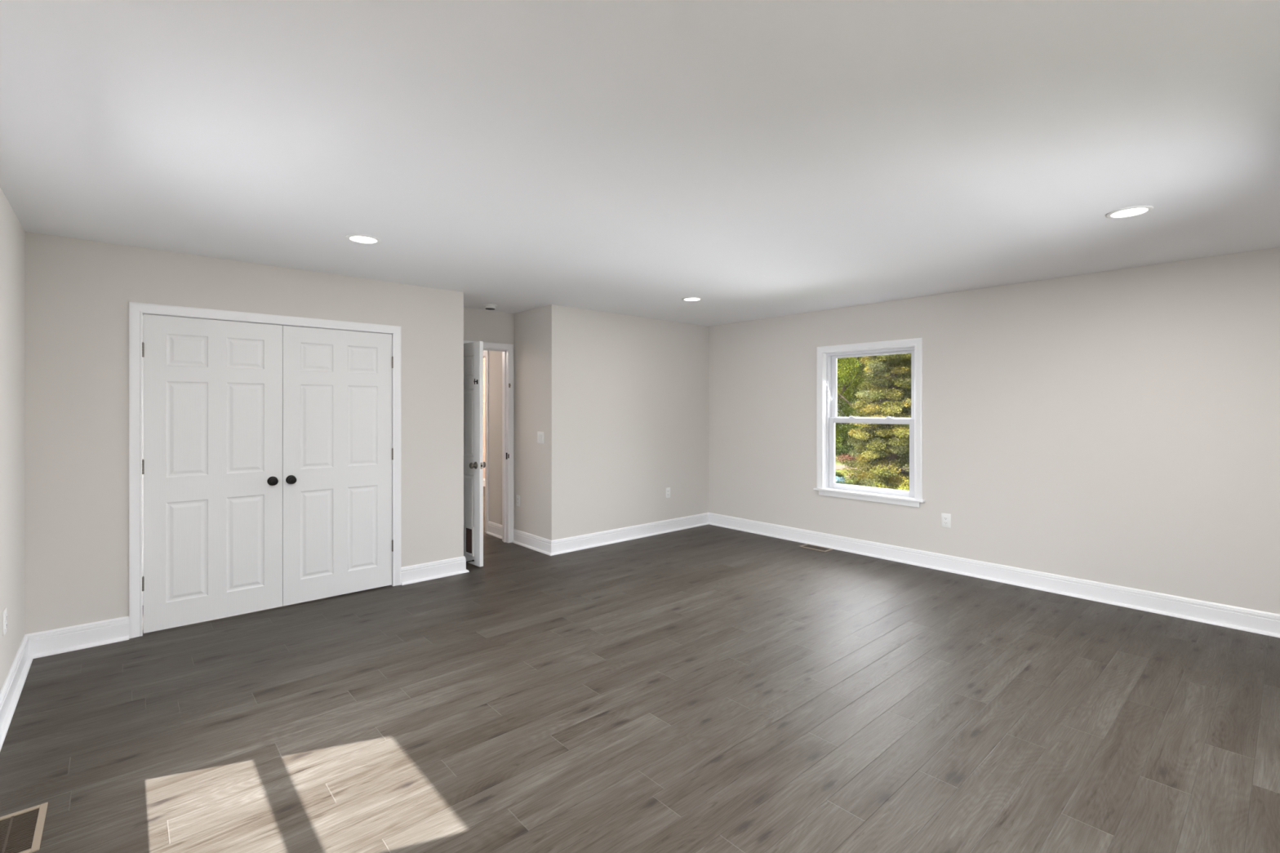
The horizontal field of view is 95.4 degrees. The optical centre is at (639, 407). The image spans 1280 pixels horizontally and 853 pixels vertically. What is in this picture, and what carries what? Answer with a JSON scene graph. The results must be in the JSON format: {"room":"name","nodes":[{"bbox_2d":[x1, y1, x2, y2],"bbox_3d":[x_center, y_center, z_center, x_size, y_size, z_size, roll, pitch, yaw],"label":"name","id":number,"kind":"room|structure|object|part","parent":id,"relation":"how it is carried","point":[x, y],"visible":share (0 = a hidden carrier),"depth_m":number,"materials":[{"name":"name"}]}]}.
{"room":"empty bedroom","nodes":[
{"label":"empty bedroom","id":0,"kind":"room"},
{"bbox_2d":[0,186,24,691],"bbox_3d":[-1.788,0.213,1.267,0.160,2.440,5.600,0,0,-42],"label":"wall","id":1,"kind":"structure","parent":0,"point":[11,232],"depth_m":2.89,"materials":[{"name":"white paint"}]},
{"bbox_2d":[2,607,7,635],"bbox_3d":[-2.984,1.006,2.739,0.010,0.116,0.072,0,0,-42],"label":"power outlet","id":2,"kind":"object","parent":1,"relation":"attached to","point":[4,612],"visible":1,"depth_m":2.71,"materials":[{"name":"white plastic"}]},
{"bbox_2d":[0,634,33,751],"bbox_3d":[-1.715,1.364,1.332,0.036,0.138,5.370,0,0,-42],"label":"baseboard","id":3,"kind":"structure","parent":1,"relation":"attached to","point":[11,689],"depth_m":2.85,"materials":[{"name":"white paint"}]},
{"bbox_2d":[142,307,514,605],"bbox_3d":[-2.767,0.213,5.037,3.707,2.440,0.115,0,0,-42],"label":"wall","id":4,"kind":"structure","parent":0,"point":[479,325],"depth_m":6.02,"materials":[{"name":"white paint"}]},
{"bbox_2d":[463,341,485,567],"bbox_3d":[-1.670,0.413,5.459,0.733,2.015,0.152,0,0,45],"label":"door","id":5,"kind":"structure","parent":4,"relation":"in","point":[473,464],"depth_m":5.27,"materials":[{"name":"white paint"}]},
{"bbox_3d":[-1.497,0.519,5.222,0.065,0.065,0.058,0,0,45],"label":"knob","id":6,"kind":"part","parent":5,"relation":"part of","materials":[{"name":"silver metal"}]},
{"bbox_2d":[463,340,513,542],"bbox_3d":[-1.697,0.380,5.963,0.845,2.106,0.151,0,0,-42],"label":"door frame","id":7,"kind":"structure","parent":4,"relation":"attached to","point":[507,349],"depth_m":6.19,"materials":[{"name":"white paint"}]},
{"bbox_2d":[24,231,708,634],"bbox_3d":[-1.611,0.213,5.579,6.155,2.440,0.840,0,0,-42],"label":"wall","id":8,"kind":"structure","parent":0,"point":[78,293],"depth_m":4.77,"materials":[{"name":"white paint"}]},
{"bbox_2d":[26,616,128,658],"bbox_3d":[-3.333,1.364,3.462,0.448,0.138,0.036,0,0,-42],"label":"baseboard","id":9,"kind":"structure","parent":8,"relation":"attached to","point":[66,639],"depth_m":3.46,"materials":[{"name":"white paint"}]},
{"bbox_2d":[142,314,282,633],"bbox_3d":[-2.842,0.416,3.907,0.774,2.011,0.092,0,0,-42],"label":"door","id":10,"kind":"structure","parent":8,"relation":"in","point":[212,460],"depth_m":3.90,"materials":[{"name":"white paint"}]},
{"bbox_3d":[-2.587,0.520,4.111,0.065,0.065,0.058,0,0,-42],"label":"knob","id":11,"kind":"part","parent":10,"relation":"part of","materials":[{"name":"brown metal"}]},
{"bbox_2d":[128,302,400,638],"bbox_3d":[-2.592,0.388,4.211,1.654,2.090,0.132,0,0,-42],"label":"door frame","id":12,"kind":"structure","parent":8,"relation":"attached to","point":[137,310],"depth_m":3.68,"materials":[{"name":"white paint"}]},
{"bbox_2d":[282,325,393,605],"bbox_3d":[-2.261,0.416,4.423,0.774,2.011,0.092,0,0,-42],"label":"door","id":13,"kind":"structure","parent":8,"relation":"in","point":[338,452],"depth_m":4.40,"materials":[{"name":"white paint"}]},
{"bbox_3d":[-2.501,0.520,4.186,0.065,0.065,0.058,0,0,-42],"label":"knob","id":14,"kind":"part","parent":13,"relation":"part of","materials":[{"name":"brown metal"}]},
{"bbox_2d":[400,555,469,585],"bbox_3d":[-1.715,1.364,4.901,0.574,0.138,0.036,0,0,-42],"label":"baseboard","id":15,"kind":"structure","parent":8,"relation":"attached to","point":[412,574],"depth_m":4.88,"materials":[{"name":"white paint"}]},
{"bbox_2d":[511,528,551,555],"bbox_3d":[-1.104,1.364,5.929,0.036,0.138,0.761,0,0,-42],"label":"baseboard","id":16,"kind":"structure","parent":8,"relation":"attached to","point":[540,544],"depth_m":5.92,"materials":[{"name":"white paint"}]},
{"bbox_2d":[537,431,543,443],"bbox_3d":[-0.996,0.298,5.825,0.012,0.118,0.116,0,0,-42],"label":"light switch","id":17,"kind":"object","parent":8,"relation":"attached to","point":[540,434],"visible":1,"depth_m":5.82,"materials":[{"name":"white plastic"}]},
{"bbox_2d":[550,512,708,555],"bbox_3d":[-0.008,1.364,6.418,2.324,0.138,0.036,0,0,-42],"label":"baseboard","id":18,"kind":"structure","parent":8,"relation":"attached to","point":[572,544],"depth_m":6.29,"materials":[{"name":"white paint"}]},
{"bbox_2d":[665,487,670,497],"bbox_3d":[0.325,0.983,6.731,0.072,0.118,0.010,0,0,-42],"label":"power outlet","id":19,"kind":"object","parent":8,"relation":"attached to","point":[668,489],"visible":1,"depth_m":6.73,"materials":[{"name":"white plastic"}]},
{"bbox_2d":[483,357,484,478],"bbox_3d":[-1.327,0.213,9.204,3.753,2.440,4.430,0,0,-42],"label":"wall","id":20,"kind":"structure","parent":0,"point":[484,357],"depth_m":10.66,"materials":[{"name":"beige paint"}]},
{"bbox_2d":[488,351,502,524],"bbox_3d":[-2.818,0.213,7.971,0.115,2.440,4.340,0,0,-42],"label":"wall","id":21,"kind":"structure","parent":0,"point":[495,357],"depth_m":6.53,"materials":[{"name":"white paint"}]},
{"bbox_2d":[483,350,488,532],"bbox_3d":[-1.988,0.386,7.024,0.132,2.094,0.888,0,0,-42],"label":"door frame","id":22,"kind":"structure","parent":21,"relation":"attached to","point":[486,353],"depth_m":6.66,"materials":[{"name":"white paint"}]},
{"bbox_2d":[485,520,502,538],"bbox_3d":[-1.586,1.364,6.471,0.036,0.138,0.460,0,0,-42],"label":"baseboard","id":23,"kind":"structure","parent":21,"relation":"attached to","point":[494,529],"depth_m":6.51,"materials":[{"name":"white paint"}]},
{"bbox_2d":[0,0,1279,326],"bbox_3d":[-0.679,-1.082,5.719,7.815,0.150,10.950,0,0,-42],"label":"ceiling","id":24,"kind":"structure","parent":0,"point":[750,159],"depth_m":2.17,"materials":[{"name":"white paint"}]},
{"bbox_2d":[346,234,380,244],"bbox_3d":[-1.650,-1.004,3.477,0.188,0.010,0.188,0,0,-42],"label":"recessed light","id":25,"kind":"object","parent":24,"relation":"in","point":[359,238],"visible":1,"depth_m":3.46,"materials":[{"name":"white plastic"}]},
{"bbox_2d":[483,303,497,310],"bbox_3d":[-1.470,-0.986,5.718,0.132,0.042,0.132,0,0,-42],"label":"smoke detector","id":26,"kind":"object","parent":24,"relation":"attached to","point":[487,306],"visible":1,"depth_m":5.68,"materials":[{"name":"white plastic"}]},
{"bbox_3d":[-1.470,-1.002,5.718,0.132,0.011,0.132,0,0,-42],"label":"mounting plate","id":27,"kind":"part","parent":26,"relation":"part of","materials":[{"name":"white plastic"}]},
{"bbox_2d":[681,297,702,301],"bbox_3d":[0.483,-1.004,5.399,0.188,0.010,0.188,0,0,-42],"label":"recessed light","id":28,"kind":"object","parent":24,"relation":"in","point":[687,299],"visible":1,"depth_m":5.38,"materials":[{"name":"white plastic"}]},
{"bbox_2d":[1106,205,1153,218],"bbox_3d":[2.515,-1.004,2.996,0.188,0.010,0.188,0,0,-42],"label":"recessed light","id":29,"kind":"object","parent":24,"relation":"in","point":[1131,211],"visible":1,"depth_m":2.98,"materials":[{"name":"white plastic"}]},
{"bbox_2d":[0,486,1279,852],"bbox_3d":[-0.725,1.493,5.587,10.064,0.120,10.856,0,0,-42],"label":"floor","id":30,"kind":"structure","parent":0,"point":[708,688],"depth_m":2.66,"materials":[{"name":"wood"}]},
{"bbox_2d":[0,802,48,852],"bbox_3d":[-2.107,1.430,1.940,0.172,0.006,0.300,0,0,-42],"label":"floor vent","id":31,"kind":"object","parent":30,"relation":"in","point":[21,831],"visible":1,"depth_m":1.97,"materials":[{"name":"beige metal"}]},
{"bbox_2d":[799,543,833,551],"bbox_3d":[1.797,1.430,5.946,0.157,0.006,0.300,0,0,-42],"label":"floor vent","id":32,"kind":"object","parent":30,"relation":"in","point":[807,545],"visible":1,"depth_m":5.93,"materials":[{"name":"beige metal"}]},
{"bbox_2d":[708,247,1279,614],"bbox_3d":[2.692,0.213,5.250,0.160,2.440,5.600,0,0,-42],"label":"wall","id":33,"kind":"structure","parent":0,"point":[1121,427],"depth_m":4.47,"materials":[{"name":"white paint"}]},
{"bbox_2d":[813,337,924,507],"bbox_3d":[2.248,0.136,5.714,0.206,1.537,1.112,0,0,-42],"label":"window","id":34,"kind":"structure","parent":33,"relation":"in","point":[827,357],"depth_m":5.76,"materials":[{"name":"white paint"}]},
{"bbox_3d":[2.211,0.844,5.681,0.106,0.022,1.112,0,0,-42],"label":"sill","id":35,"kind":"part","parent":34,"relation":"part of","materials":[{"name":"white paint"}]},
{"bbox_3d":[2.265,0.462,5.729,0.030,0.717,0.876,0,0,-42],"label":"sash","id":36,"kind":"part","parent":34,"relation":"part of","materials":[{"name":"white plastic"}]},
{"bbox_3d":[2.295,-0.199,5.756,0.030,0.677,0.876,0,0,-42],"label":"sash","id":37,"kind":"part","parent":34,"relation":"part of","materials":[{"name":"white plastic"}]},
{"bbox_2d":[941,512,951,528],"bbox_3d":[2.691,0.993,5.124,0.010,0.124,0.079,0,0,-42],"label":"power outlet","id":38,"kind":"object","parent":33,"relation":"attached to","point":[945,517],"visible":1,"depth_m":5.12,"materials":[{"name":"white plastic"}]},
{"bbox_2d":[708,512,1279,637],"bbox_3d":[2.619,1.364,5.185,0.036,0.138,5.370,0,0,-42],"label":"baseboard","id":39,"kind":"structure","parent":33,"relation":"attached to","point":[1264,623],"depth_m":4.59,"materials":[{"name":"white paint"}]},
{"label":"outside","id":40,"kind":"structure","parent":0,"visible":0},
{"bbox_2d":[835,423,903,489],"bbox_3d":[34.551,4.283,70.856,134.200,0.300,180.000,0,0,-42],"label":"ground","id":41,"kind":"structure","parent":40,"point":[837,462],"depth_m":38.29,"materials":[{"name":"beige"}]},
{"bbox_2d":[835,471,844,477],"bbox_3d":[11.088,3.967,34.082,1.636,0.540,1.224,0,0,24],"label":"shrub","id":42,"kind":"object","parent":41,"relation":"on","point":[838,474],"visible":0.2,"depth_m":33.85,"materials":[{"name":"green plant"}]},
{"bbox_2d":[835,475,847,483],"bbox_3d":[10.862,3.926,31.854,0.626,0.378,0.906,0,0,-42],"label":"shrub","id":43,"kind":"object","parent":41,"relation":"on","point":[837,479],"visible":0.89,"depth_m":31.75,"materials":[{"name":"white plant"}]},
{"bbox_2d":[835,453,862,463],"bbox_3d":[15.484,3.920,44.990,3.184,0.809,6.826,0,0,-42],"label":"shrub","id":44,"kind":"object","parent":41,"relation":"on","point":[846,456],"visible":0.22,"depth_m":43.83,"materials":[{"name":"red plant"}]},
{"bbox_2d":[835,415,882,457],"bbox_3d":[17.988,2.411,50.540,5.007,4.304,10.134,0,0,-42],"label":"shrub","id":45,"kind":"object","parent":41,"relation":"on","point":[845,449],"visible":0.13,"depth_m":49.49,"materials":[{"name":"green plant"}]},
{"bbox_2d":[837,355,884,417],"bbox_3d":[21.122,-4.044,55.642,8.478,16.358,8.290,0,0,5],"label":"broadleaf tree","id":46,"kind":"object","parent":41,"relation":"on","point":[839,362],"visible":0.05,"depth_m":55.54,"materials":[{"name":"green plant"}]},
{"bbox_2d":[835,356,887,448],"bbox_3d":[9.007,-1.490,28.563,5.772,9.254,6.163,0,0,-8],"label":"broadleaf tree","id":47,"kind":"object","parent":41,"relation":"on","point":[851,378],"visible":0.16,"depth_m":27.55,"materials":[{"name":"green plant"}]},
{"bbox_2d":[837,353,911,489],"bbox_3d":[7.766,-0.617,17.631,2.940,9.500,3.174,0,0,6],"label":"spruce tree","id":48,"kind":"object","parent":41,"relation":"on","point":[890,440],"visible":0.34,"depth_m":17.25,"materials":[{"name":"green plant"}]},
{"bbox_2d":[846,361,911,484],"bbox_3d":[10.487,-1.839,22.625,5.082,12.056,5.238,0,0,-42],"label":"spruce tree","id":49,"kind":"object","parent":41,"relation":"on","point":[888,375],"visible":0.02,"depth_m":22.88,"materials":[{"name":"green plant"}]},
{"bbox_2d":[864,476,913,497],"bbox_3d":[6.194,2.883,12.888,2.472,2.617,2.890,0,0,-42],"label":"shrub","id":50,"kind":"object","parent":41,"relation":"on","point":[907,486],"visible":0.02,"depth_m":13.64,"materials":[{"name":"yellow plant"}]},
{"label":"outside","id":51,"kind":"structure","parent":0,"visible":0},
{"bbox_2d":[835,464,906,470],"bbox_3d":[5.430,4.113,43.470,23.880,0.001,38.440,0,0,-42],"label":"ground","id":52,"kind":"structure","parent":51,"point":[837,466],"depth_m":40.19,"materials":[{"name":"brown"}]}
]}

